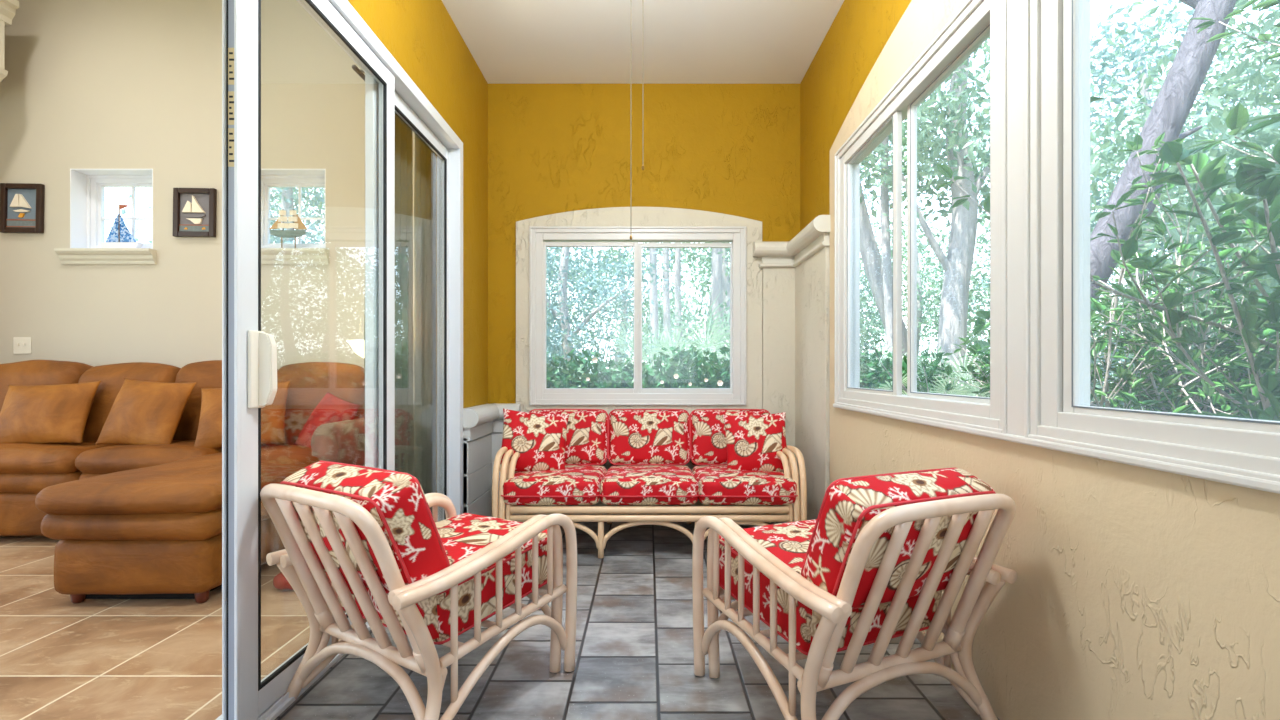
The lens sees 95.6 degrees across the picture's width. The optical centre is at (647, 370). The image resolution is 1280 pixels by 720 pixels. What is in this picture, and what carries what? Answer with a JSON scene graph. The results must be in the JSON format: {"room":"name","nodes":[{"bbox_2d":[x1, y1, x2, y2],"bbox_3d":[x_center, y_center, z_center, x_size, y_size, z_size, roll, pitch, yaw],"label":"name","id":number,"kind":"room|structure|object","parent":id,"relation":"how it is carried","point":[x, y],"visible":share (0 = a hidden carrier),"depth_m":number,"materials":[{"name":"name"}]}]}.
{"room":"sunroom","nodes":[
{"label":"sunroom","id":0,"kind":"room"},
{"bbox_2d":[0,0,414,369],"bbox_3d":[-3.445,-1.155,4.820,4.130,4.550,0.240,0,0,0],"label":"wall","id":1,"kind":"structure","parent":0,"point":[88,84],"depth_m":4.70,"materials":[{"name":"beige paint"}]},
{"bbox_2d":[0,183,44,233],"bbox_3d":[-5.053,-1.313,4.681,0.332,0.397,0.033,1,0,0],"label":"framed picture","id":2,"kind":"object","parent":1,"relation":"attached to","point":[21,204],"visible":1,"depth_m":4.67,"materials":[{"name":"brown wood"}]},
{"bbox_2d":[13,337,31,353],"bbox_3d":[-5.065,-0.207,4.689,0.144,0.136,0.022,0,0,0],"label":"switch plate","id":3,"kind":"object","parent":1,"relation":"attached to","point":[21,345],"visible":1,"depth_m":4.69,"materials":[{"name":"beige plastic"}]},
{"bbox_2d":[54,169,156,263],"bbox_3d":[-4.360,-1.252,4.764,0.758,0.775,0.272,0,0,0],"label":"window","id":4,"kind":"structure","parent":1,"relation":"in","point":[87,186],"depth_m":4.78,"materials":[{"name":"white paint"}]},
{"bbox_2d":[100,204,142,247],"bbox_3d":[-4.320,-1.177,4.760,0.320,0.378,0.044,0,0,0],"label":"ornament","id":5,"kind":"object","parent":4,"relation":"on","point":[119,236],"visible":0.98,"depth_m":4.75,"materials":[{"name":"blue metal"}]},
{"bbox_2d":[173,188,216,237],"bbox_3d":[-3.659,-1.278,4.681,0.332,0.393,0.033,1,0,0],"label":"framed picture","id":6,"kind":"object","parent":1,"relation":"attached to","point":[194,209],"visible":1,"depth_m":4.67,"materials":[{"name":"brown wood"}]},
{"bbox_2d":[261,169,328,263],"bbox_3d":[-2.961,-1.252,4.764,0.758,0.775,0.272,0,0,0],"label":"window","id":7,"kind":"structure","parent":1,"relation":"in","point":[270,253],"depth_m":4.83,"materials":[{"name":"white paint"}]},
{"bbox_2d":[270,209,306,247],"bbox_3d":[-2.952,-1.158,4.760,0.315,0.342,0.064,0,0,0],"label":"model","id":8,"kind":"object","parent":7,"relation":"on","point":[297,223],"visible":0.83,"depth_m":4.75},
{"bbox_2d":[348,0,487,492],"bbox_3d":[-1.300,-0.530,1.560,0.160,3.320,5.720,0,0,0],"label":"wall","id":9,"kind":"structure","parent":0,"point":[421,36],"depth_m":3.88,"materials":[{"name":"yellow paint"}]},
{"bbox_2d":[215,0,462,719],"bbox_3d":[-1.269,-0.185,2.035,0.202,2.610,3.510,0,0,0],"label":"door","id":10,"kind":"structure","parent":9,"relation":"in","point":[249,354],"depth_m":1.82,"materials":[{"name":"paint"}]},
{"bbox_2d":[352,65,364,80],"bbox_3d":[-1.430,-1.520,3.760,0.103,0.024,1.726,0,0,0],"label":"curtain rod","id":11,"kind":"object","parent":9,"relation":"attached to","point":[355,68],"visible":0.21,"depth_m":2.93,"materials":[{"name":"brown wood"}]},
{"bbox_2d":[364,112,413,475],"bbox_3d":[-1.472,-0.205,3.290,0.079,2.590,0.540,0,0,0],"label":"glass door","id":12,"kind":"structure","parent":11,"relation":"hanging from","point":[404,346],"depth_m":3.45,"materials":[{"name":"clear glass"}]},
{"bbox_2d":[414,133,435,512],"bbox_3d":[-1.468,-0.205,4.079,0.079,2.590,0.843,0,0,0],"label":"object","id":13,"kind":"object","parent":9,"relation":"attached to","point":[425,157],"visible":0.42,"depth_m":3.75,"materials":[{"name":"clear glass"}]},
{"bbox_2d":[463,420,519,518],"bbox_3d":[-1.095,0.745,4.110,0.250,0.750,0.620,0,0,0],"label":"trim","id":14,"kind":"structure","parent":9,"relation":"attached to","point":[481,443],"depth_m":4.08,"materials":[{"name":"paint"}]},
{"bbox_2d":[463,403,520,427],"bbox_3d":[-1.090,0.310,4.103,0.260,0.125,0.635,0,0,0],"label":"trim","id":15,"kind":"structure","parent":9,"relation":"attached to","point":[474,416],"depth_m":4.00,"materials":[{"name":"paint"}]},
{"bbox_2d":[0,519,999,719],"bbox_3d":[-2.085,1.180,1.710,6.530,0.120,6.020,0,0,0],"label":"floor","id":16,"kind":"structure","parent":0,"point":[634,652],"depth_m":2.23,"materials":[{"name":"tile"}]},
{"bbox_2d":[0,360,364,603],"bbox_3d":[-3.622,0.517,3.677,3.417,1.205,2.041,0,0,0],"label":"sectional sofa","id":17,"kind":"object","parent":16,"relation":"on","point":[141,521],"visible":0.56,"depth_m":3.27,"materials":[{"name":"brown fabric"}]},
{"bbox_2d":[0,360,92,411],"bbox_3d":[-4.507,0.262,4.296,0.735,0.695,0.399,0,0,0],"label":"cushion","id":18,"kind":"object","parent":17,"relation":"on","point":[29,372],"depth_m":4.19,"materials":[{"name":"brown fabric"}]},
{"bbox_2d":[0,381,100,443],"bbox_3d":[-4.160,0.295,3.999,0.627,0.455,0.239,0,0,-6],"label":"cushion","id":19,"kind":"object","parent":17,"relation":"on","point":[37,414],"visible":0.99,"depth_m":3.94,"materials":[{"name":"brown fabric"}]},
{"bbox_2d":[0,442,118,473],"bbox_3d":[-4.456,0.593,4.031,1.519,0.219,0.661,0,0,0],"label":"seat cushion","id":20,"kind":"object","parent":17,"relation":"on","point":[15,458],"depth_m":3.74,"materials":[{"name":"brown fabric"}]},
{"bbox_2d":[78,362,180,444],"bbox_3d":[-3.799,0.278,4.289,0.728,0.685,0.390,0,0,0],"label":"cushion","id":21,"kind":"object","parent":17,"relation":"on","point":[111,376],"depth_m":4.18,"materials":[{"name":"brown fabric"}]},
{"bbox_2d":[95,378,195,444],"bbox_3d":[-3.461,0.290,3.997,0.575,0.481,0.250,0,0,12],"label":"cushion","id":22,"kind":"object","parent":17,"relation":"on","point":[142,412],"visible":0.99,"depth_m":3.93,"materials":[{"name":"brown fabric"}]},
{"bbox_2d":[75,440,221,473],"bbox_3d":[-3.281,0.593,4.029,0.899,0.211,0.670,0,0,0],"label":"seat cushion","id":23,"kind":"object","parent":17,"relation":"on","point":[116,458],"depth_m":3.74,"materials":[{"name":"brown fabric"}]},
{"bbox_2d":[35,444,319,514],"bbox_3d":[-2.444,0.608,3.490,0.876,0.193,1.660,0,0,0],"label":"cushion","id":24,"kind":"object","parent":17,"relation":"on","point":[193,485],"depth_m":2.73,"materials":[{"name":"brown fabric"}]},
{"bbox_2d":[172,360,277,445],"bbox_3d":[-3.096,0.268,4.293,0.730,0.699,0.404,0,0,0],"label":"cushion","id":25,"kind":"object","parent":17,"relation":"on","point":[206,374],"depth_m":4.16,"materials":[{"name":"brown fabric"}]},
{"bbox_2d":[194,380,290,448],"bbox_3d":[-2.779,0.305,3.976,0.610,0.481,0.238,0,0,-10],"label":"cushion","id":26,"kind":"object","parent":17,"relation":"on","point":[209,433],"visible":0.45,"depth_m":3.92,"materials":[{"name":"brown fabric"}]},
{"bbox_2d":[269,362,364,445],"bbox_3d":[-2.405,0.275,4.288,0.701,0.686,0.397,0,0,0],"label":"cushion","id":27,"kind":"object","parent":17,"relation":"on","point":[310,382],"depth_m":4.17,"materials":[{"name":"brown fabric"}]},
{"bbox_2d":[294,392,360,447],"bbox_3d":[-2.214,0.375,4.002,0.479,0.462,0.223,0,0,31],"label":"cushion","id":28,"kind":"object","parent":17,"relation":"on","point":[331,408],"visible":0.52,"depth_m":3.96,"materials":[{"name":"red fabric"}]},
{"bbox_2d":[273,572,330,589],"bbox_3d":[-1.701,1.076,3.119,0.441,0.098,0.380,0,0,0],"label":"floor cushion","id":29,"kind":"object","parent":16,"relation":"on","point":[279,581],"visible":0.08,"depth_m":2.94,"materials":[{"name":"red fabric"}]},
{"bbox_2d":[346,340,363,357],"bbox_3d":[-1.735,0.465,3.680,0.320,1.310,0.320,0,0,0],"label":"floor lamp","id":30,"kind":"object","parent":16,"relation":"on","point":[357,346],"visible":0.16,"depth_m":3.56,"materials":[{"name":"white metal"}]},
{"bbox_2d":[260,460,576,719],"bbox_3d":[-0.778,0.712,2.031,0.735,0.828,0.864,0,0,32],"label":"rattan armchair","id":31,"kind":"object","parent":16,"relation":"on","point":[389,561],"visible":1,"depth_m":1.80,"materials":[{"name":"fabric"}]},
{"bbox_2d":[283,462,447,592],"bbox_3d":[-0.901,0.490,1.834,0.558,0.378,0.281,0,0,32],"label":"cushion","id":32,"kind":"object","parent":31,"relation":"on","point":[403,546],"depth_m":1.70,"materials":[{"name":"fabric"}]},
{"bbox_2d":[340,513,546,644],"bbox_3d":[-0.712,0.725,2.138,0.566,0.248,0.608,0,0,32],"label":"seat cushion","id":33,"kind":"object","parent":31,"relation":"on","point":[462,535],"depth_m":1.98,"materials":[{"name":"fabric"}]},
{"bbox_2d":[492,409,806,557],"bbox_3d":[0.008,0.697,3.909,1.883,0.850,0.960,0,0,0],"label":"sofa","id":34,"kind":"object","parent":16,"relation":"on","point":[648,451],"visible":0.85,"depth_m":3.51,"materials":[{"name":"fabric"}]},
{"bbox_2d":[499,408,568,471],"bbox_3d":[-0.745,0.465,3.799,0.478,0.439,0.181,0,0,-15],"label":"throw pillow","id":35,"kind":"object","parent":34,"relation":"on","point":[539,439],"visible":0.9,"depth_m":3.75,"materials":[{"name":"fabric"}]},
{"bbox_2d":[503,465,606,505],"bbox_3d":[-0.585,0.735,3.778,0.612,0.190,0.687,0,0,0],"label":"seat cushion","id":36,"kind":"object","parent":34,"relation":"on","point":[576,484],"depth_m":3.45,"materials":[{"name":"fabric"}]},
{"bbox_2d":[530,410,608,465],"bbox_3d":[-0.574,0.482,4.183,0.589,0.414,0.271,0,0,0],"label":"cushion","id":37,"kind":"object","parent":34,"relation":"on","point":[587,434],"depth_m":4.08,"materials":[{"name":"fabric"}]},
{"bbox_2d":[609,410,688,465],"bbox_3d":[0.008,0.484,4.184,0.591,0.412,0.272,0,0,0],"label":"cushion","id":38,"kind":"object","parent":34,"relation":"on","point":[636,437],"depth_m":4.08,"materials":[{"name":"fabric"}]},
{"bbox_2d":[600,465,698,504],"bbox_3d":[0.008,0.735,3.778,0.612,0.191,0.682,0,0,0],"label":"seat cushion","id":39,"kind":"object","parent":34,"relation":"on","point":[619,484],"depth_m":3.46,"materials":[{"name":"fabric"}]},
{"bbox_2d":[690,410,768,465],"bbox_3d":[0.591,0.483,4.182,0.593,0.411,0.268,0,0,0],"label":"cushion","id":40,"kind":"object","parent":34,"relation":"on","point":[708,446],"depth_m":4.09,"materials":[{"name":"fabric"}]},
{"bbox_2d":[691,465,796,504],"bbox_3d":[0.599,0.737,3.779,0.611,0.191,0.686,0,0,0],"label":"seat cushion","id":41,"kind":"object","parent":34,"relation":"on","point":[712,484],"depth_m":3.45,"materials":[{"name":"fabric"}]},
{"bbox_2d":[723,412,786,472],"bbox_3d":[0.715,0.480,3.830,0.438,0.417,0.159,0,0,5],"label":"throw pillow","id":42,"kind":"object","parent":34,"relation":"on","point":[753,442],"visible":0.91,"depth_m":3.79,"materials":[{"name":"fabric"}]},
{"bbox_2d":[692,467,1016,719],"bbox_3d":[0.652,0.712,1.934,0.735,0.828,0.864,0,0,-24],"label":"rattan armchair","id":43,"kind":"object","parent":16,"relation":"on","point":[879,554],"visible":1,"depth_m":1.69,"materials":[{"name":"fabric"}]},
{"bbox_2d":[719,519,941,652],"bbox_3d":[0.599,0.725,2.049,0.566,0.248,0.608,0,0,-24],"label":"seat cushion","id":44,"kind":"object","parent":43,"relation":"on","point":[789,542],"depth_m":1.87,"materials":[{"name":"fabric"}]},
{"bbox_2d":[802,468,994,607],"bbox_3d":[0.746,0.490,1.722,0.558,0.378,0.281,0,0,-24],"label":"cushion","id":45,"kind":"object","parent":43,"relation":"on","point":[839,561],"depth_m":1.61,"materials":[{"name":"fabric"}]},
{"bbox_2d":[442,0,843,83],"bbox_3d":[-0.010,-2.250,1.580,2.740,0.120,6.080,0,0,0],"label":"ceiling","id":46,"kind":"structure","parent":0,"point":[509,41],"depth_m":3.83,"materials":[{"name":"paint"}]},
{"bbox_2d":[488,84,799,402],"bbox_3d":[0.000,-0.535,4.450,2.440,3.310,0.060,0,0,0],"label":"wall","id":47,"kind":"structure","parent":0,"point":[730,149],"depth_m":4.42,"materials":[{"name":"yellow paint"}]},
{"bbox_2d":[529,226,746,404],"bbox_3d":[-0.076,-0.416,4.424,1.638,1.348,0.112,0,0,0],"label":"window","id":48,"kind":"structure","parent":47,"relation":"in","point":[540,237],"depth_m":4.39,"materials":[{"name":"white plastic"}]},
{"bbox_2d":[516,207,761,514],"bbox_3d":[-0.068,-0.062,4.405,1.865,2.364,0.030,0,0,0],"label":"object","id":49,"kind":"structure","parent":47,"relation":"attached to","point":[612,216],"depth_m":4.39,"materials":[{"name":"beige paint"}]},
{"bbox_2d":[800,0,911,230],"bbox_3d":[1.190,-0.535,1.560,0.060,3.310,5.720,0,0,0],"label":"wall","id":50,"kind":"structure","parent":0,"point":[860,30],"depth_m":3.65,"materials":[{"name":"yellow paint"}]},
{"bbox_2d":[753,215,829,267],"bbox_3d":[0.977,-0.874,4.006,0.367,0.186,0.829,0,0,0],"label":"trim","id":51,"kind":"structure","parent":50,"relation":"attached to","point":[815,236],"depth_m":4.13,"materials":[{"name":"paint"}]},
{"bbox_2d":[762,246,829,519],"bbox_3d":[1.014,0.120,4.022,0.292,2.000,0.795,0,0,0],"label":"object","id":52,"kind":"structure","parent":50,"relation":"attached to","point":[795,300],"depth_m":4.17,"materials":[{"name":"beige paint"}]},
{"bbox_2d":[834,0,1006,433],"bbox_3d":[1.164,-0.545,2.625,0.112,1.490,1.650,0,0,0],"label":"window","id":53,"kind":"structure","parent":50,"relation":"in","point":[976,21],"depth_m":2.58,"materials":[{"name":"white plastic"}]},
{"bbox_2d":[1007,0,1023,435],"bbox_3d":[1.122,-0.545,1.755,0.016,1.490,0.094,0,0,0],"label":"trim","id":54,"kind":"structure","parent":50,"relation":"attached to","point":[1015,8],"depth_m":1.76,"materials":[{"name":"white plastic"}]},
{"bbox_2d":[830,0,1279,719],"bbox_3d":[1.145,-0.255,1.730,0.030,2.750,3.760,0,0,0],"label":"wall","id":55,"kind":"structure","parent":50,"relation":"attached to","point":[1137,593],"depth_m":1.47,"materials":[{"name":"beige paint"}]},
{"bbox_2d":[833,404,1279,493],"bbox_3d":[1.117,0.205,1.725,0.026,0.022,3.490,0,0,0],"label":"trim","id":56,"kind":"structure","parent":50,"relation":"attached to","point":[1228,478],"depth_m":1.38,"materials":[{"name":"white plastic"}]},
{"bbox_2d":[1024,0,1279,481],"bbox_3d":[1.164,-0.545,0.865,0.112,1.490,1.690,0,0,0],"label":"window","id":57,"kind":"structure","parent":50,"relation":"in","point":[1057,408],"depth_m":1.60,"materials":[{"name":"white plastic"}]},
{"bbox_3d":[-5.430,-1.155,1.700,0.160,4.550,6.000,0,0,0],"label":"wall","id":58,"kind":"structure","parent":0,"visible":0},
{"bbox_2d":[0,0,18,81],"bbox_3d":[-5.092,-2.520,3.120,0.514,0.640,2.680,0,0,0],"label":"box","id":59,"kind":"object","parent":58,"relation":"attached to","point":[8,8],"visible":1,"depth_m":4.41,"materials":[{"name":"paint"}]},
{"label":"outside","id":60,"kind":"structure","parent":0,"visible":0},
{"bbox_3d":[2.500,1.545,15.000,85.000,0.350,90.000,0,0,0],"label":"ground","id":61,"kind":"structure","parent":60,"visible":0},
{"bbox_2d":[108,187,324,243],"bbox_3d":[-7.573,-2.343,12.054,5.877,8.265,6.247,0,0,-37],"label":"tree","id":62,"kind":"object","parent":61,"relation":"on","point":[287,196],"visible":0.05,"depth_m":11.85,"materials":[{"name":"green plant"}]},
{"bbox_2d":[270,187,324,243],"bbox_3d":[-9.848,-2.150,15.336,6.060,8.030,6.498,0,0,35],"label":"tree","id":63,"kind":"object","parent":61,"relation":"on","point":[280,202],"visible":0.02,"depth_m":15.39,"materials":[{"name":"green plant"}]},
{"bbox_2d":[280,201,586,361],"bbox_3d":[-4.462,-2.459,12.877,6.592,8.734,7.068,0,0,31],"label":"tree","id":64,"kind":"object","parent":61,"relation":"on","point":[320,205],"visible":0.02,"depth_m":12.36,"materials":[{"name":"green plant"}]},
{"bbox_2d":[546,247,644,367],"bbox_3d":[-3.902,-3.346,22.060,7.935,10.497,7.464,0,0,-15],"label":"tree","id":65,"kind":"object","parent":61,"relation":"on","point":[572,247],"visible":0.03,"depth_m":21.81,"materials":[{"name":"green plant"}]},
{"bbox_2d":[546,247,648,374],"bbox_3d":[-3.338,-2.627,17.076,6.725,8.896,6.326,0,0,-35],"label":"tree","id":66,"kind":"object","parent":61,"relation":"on","point":[584,251],"visible":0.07,"depth_m":16.75,"materials":[{"name":"green plant"}]},
{"bbox_2d":[546,242,700,379],"bbox_3d":[-1.943,-1.121,10.369,5.807,5.037,3.917,0,0,18],"label":"trees","id":67,"kind":"object","parent":61,"relation":"on","point":[561,314],"visible":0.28,"depth_m":10.13,"materials":[{"name":"green plant"}]},
{"bbox_2d":[552,247,703,380],"bbox_3d":[-0.843,-1.161,18.784,5.443,6.547,6.236,0,0,-41],"label":"tree","id":68,"kind":"object","parent":61,"relation":"on","point":[614,307],"visible":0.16,"depth_m":18.35,"materials":[{"name":"green plant"}]},
{"bbox_2d":[562,311,704,371],"bbox_3d":[-0.137,0.183,9.530,2.381,2.429,2.526,0,0,44],"label":"palmetto","id":69,"kind":"object","parent":61,"relation":"on","point":[619,337],"visible":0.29,"depth_m":9.59,"materials":[{"name":"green plant"}]},
{"bbox_2d":[649,242,658,376],"bbox_3d":[-0.119,-3.303,12.187,4.178,9.397,4.069,0,0,0],"label":"pine","id":70,"kind":"object","parent":61,"relation":"on","point":[653,293],"visible":0.02,"depth_m":11.93,"materials":[{"name":"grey plant"}]},
{"bbox_2d":[663,242,670,361],"bbox_3d":[0.510,-3.068,12.919,4.291,8.920,4.723,0,0,0],"label":"pine","id":71,"kind":"object","parent":61,"relation":"on","point":[666,299],"visible":0.03,"depth_m":12.94,"materials":[{"name":"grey plant"}]},
{"bbox_2d":[622,287,729,381],"bbox_3d":[0.726,-0.003,9.578,2.426,2.800,3.108,0,0,0],"label":"palmetto","id":72,"kind":"object","parent":61,"relation":"on","point":[699,343],"visible":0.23,"depth_m":9.06,"materials":[{"name":"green plant"}]},
{"bbox_2d":[675,242,681,349],"bbox_3d":[0.737,-3.051,14.992,3.929,8.893,4.457,0,0,-29],"label":"pine","id":73,"kind":"object","parent":61,"relation":"on","point":[677,250],"visible":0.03,"depth_m":14.93,"materials":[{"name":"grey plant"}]},
{"bbox_2d":[631,242,729,367],"bbox_3d":[2.707,-2.823,22.388,7.218,9.564,7.740,0,0,39],"label":"tree","id":74,"kind":"object","parent":61,"relation":"on","point":[703,284],"visible":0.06,"depth_m":21.88,"materials":[{"name":"green plant"}]},
{"bbox_2d":[663,307,729,377],"bbox_3d":[1.431,-0.084,9.812,2.082,2.962,3.085,0,0,22],"label":"palmetto","id":75,"kind":"object","parent":61,"relation":"on","point":[728,341],"visible":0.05,"depth_m":9.89,"materials":[{"name":"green plant"}]},
{"bbox_2d":[711,242,723,363],"bbox_3d":[1.516,-3.181,13.829,4.662,9.182,4.128,0,0,31],"label":"pine","id":76,"kind":"object","parent":61,"relation":"on","point":[716,269],"visible":0.02,"depth_m":13.89,"materials":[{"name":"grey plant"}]},
{"bbox_2d":[575,242,862,368],"bbox_3d":[1.867,-2.894,16.702,7.870,9.726,7.340,0,0,-31],"label":"tree","id":77,"kind":"object","parent":61,"relation":"on","point":[725,269],"visible":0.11,"depth_m":16.57,"materials":[{"name":"green plant"}]},
{"bbox_2d":[546,343,955,394],"bbox_3d":[0.304,0.478,7.395,6.942,1.793,1.311,0,0,0],"label":"hedge","id":78,"kind":"object","parent":61,"relation":"on","point":[718,375],"visible":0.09,"depth_m":7.19,"materials":[{"name":"green plant"}]},
{"bbox_2d":[729,151,927,362],"bbox_3d":[5.392,-2.826,19.102,6.641,9.339,7.059,0,0,12],"label":"tree","id":79,"kind":"object","parent":61,"relation":"on","point":[861,180],"visible":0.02,"depth_m":18.18,"materials":[{"name":"green plant"}]},
{"bbox_2d":[880,136,891,358],"bbox_3d":[3.435,-2.715,8.930,3.506,8.212,3.610,0,0,-36],"label":"slender pine","id":80,"kind":"object","parent":61,"relation":"on","point":[885,222],"visible":0.04,"depth_m":8.61,"materials":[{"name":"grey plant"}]},
{"bbox_2d":[860,337,921,389],"bbox_3d":[2.807,0.451,7.671,1.596,1.892,1.667,0,0,30],"label":"palmetto","id":81,"kind":"object","parent":61,"relation":"on","point":[861,355],"visible":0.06,"depth_m":7.32,"materials":[{"name":"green plant"}]},
{"bbox_2d":[860,79,976,364],"bbox_3d":[3.007,-2.430,9.329,4.291,7.689,3.720,0,0,0],"label":"pine","id":82,"kind":"object","parent":61,"relation":"on","point":[869,251],"visible":0.02,"depth_m":8.89,"materials":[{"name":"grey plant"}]},
{"bbox_2d":[860,230,980,359],"bbox_3d":[8.301,-1.326,19.768,5.797,6.973,6.641,0,0,8],"label":"tree","id":83,"kind":"object","parent":61,"relation":"on","point":[904,251],"visible":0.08,"depth_m":19.23,"materials":[{"name":"green plant"}]},
{"bbox_2d":[860,207,989,395],"bbox_3d":[7.450,-1.202,15.651,5.530,6.651,6.335,0,0,26],"label":"tree","id":84,"kind":"object","parent":61,"relation":"on","point":[920,246],"visible":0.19,"depth_m":15.25,"materials":[{"name":"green plant"}]},
{"bbox_2d":[883,347,989,396],"bbox_3d":[3.662,0.531,7.052,1.957,1.732,1.454,0,0,0],"label":"palmetto","id":85,"kind":"object","parent":61,"relation":"on","point":[957,391],"visible":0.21,"depth_m":6.66,"materials":[{"name":"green plant"}]},
{"bbox_2d":[860,37,1103,391],"bbox_3d":[4.150,-2.023,8.231,3.772,6.891,4.054,0,0,0],"label":"tree","id":86,"kind":"object","parent":61,"relation":"on","point":[957,266],"visible":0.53,"depth_m":7.88,"materials":[{"name":"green plant"}]},
{"bbox_2d":[862,312,1151,410],"bbox_3d":[2.224,0.461,3.592,1.250,1.828,1.478,0,0,-41],"label":"sapling","id":87,"kind":"object","parent":61,"relation":"on","point":[983,369],"visible":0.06,"depth_m":3.73,"materials":[{"name":"green plant"}]},
{"bbox_2d":[905,17,1271,407],"bbox_3d":[9.753,-2.931,13.623,7.404,9.811,7.940,0,0,44],"label":"tree","id":88,"kind":"object","parent":61,"relation":"on","point":[982,236],"visible":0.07,"depth_m":13.49,"materials":[{"name":"green plant"}]},
{"bbox_2d":[936,0,1279,420],"bbox_3d":[2.794,0.224,1.013,3.235,3.701,3.886,0,0,0],"label":"shrub","id":89,"kind":"object","parent":61,"relation":"on","point":[1251,179],"visible":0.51,"depth_m":2.07,"materials":[{"name":"green plant"}]},
{"bbox_2d":[968,132,1279,416],"bbox_3d":[3.115,0.201,2.961,2.899,3.015,2.190,0,0,37],"label":"shrub","id":90,"kind":"object","parent":61,"relation":"on","point":[1224,349],"visible":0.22,"depth_m":3.06,"materials":[{"name":"green plant"}]},
{"bbox_2d":[968,0,1279,408],"bbox_3d":[8.974,-2.340,10.587,5.872,8.258,6.242,0,0,0],"label":"tree","id":91,"kind":"object","parent":61,"relation":"on","point":[1136,37],"visible":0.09,"depth_m":9.77,"materials":[{"name":"green plant"}]},
{"bbox_2d":[988,0,1279,408],"bbox_3d":[7.865,-1.951,7.293,6.131,7.576,5.718,0,0,26],"label":"tree","id":92,"kind":"object","parent":61,"relation":"on","point":[1149,81],"visible":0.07,"depth_m":7.52,"materials":[{"name":"green plant"}]},
{"bbox_2d":[1090,0,1279,314],"bbox_3d":[6.063,-2.643,5.847,7.120,8.124,5.296,0,0,-30],"label":"tree","id":93,"kind":"object","parent":61,"relation":"on","point":[1172,106],"visible":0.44,"depth_m":4.54,"materials":[{"name":"grey plant"}]},
{"bbox_2d":[1090,0,1279,365],"bbox_3d":[7.639,-2.560,4.536,7.254,8.964,6.765,0,0,-44],"label":"tree","id":94,"kind":"object","parent":61,"relation":"on","point":[1256,79],"visible":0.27,"depth_m":5.65,"materials":[{"name":"green plant"}]},
{"bbox_2d":[1108,86,1279,396],"bbox_3d":[12.447,-1.837,10.640,6.895,8.293,7.898,0,0,-24],"label":"tree","id":95,"kind":"object","parent":61,"relation":"on","point":[1202,261],"visible":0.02,"depth_m":11.14,"materials":[{"name":"green plant"}]},
{"bbox_2d":[1231,0,1279,251],"bbox_3d":[11.552,-2.783,7.287,6.986,9.242,6.572,0,0,-43],"label":"tree","id":96,"kind":"object","parent":61,"relation":"on","point":[1264,0],"visible":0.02,"depth_m":8.95,"materials":[{"name":"green plant"}]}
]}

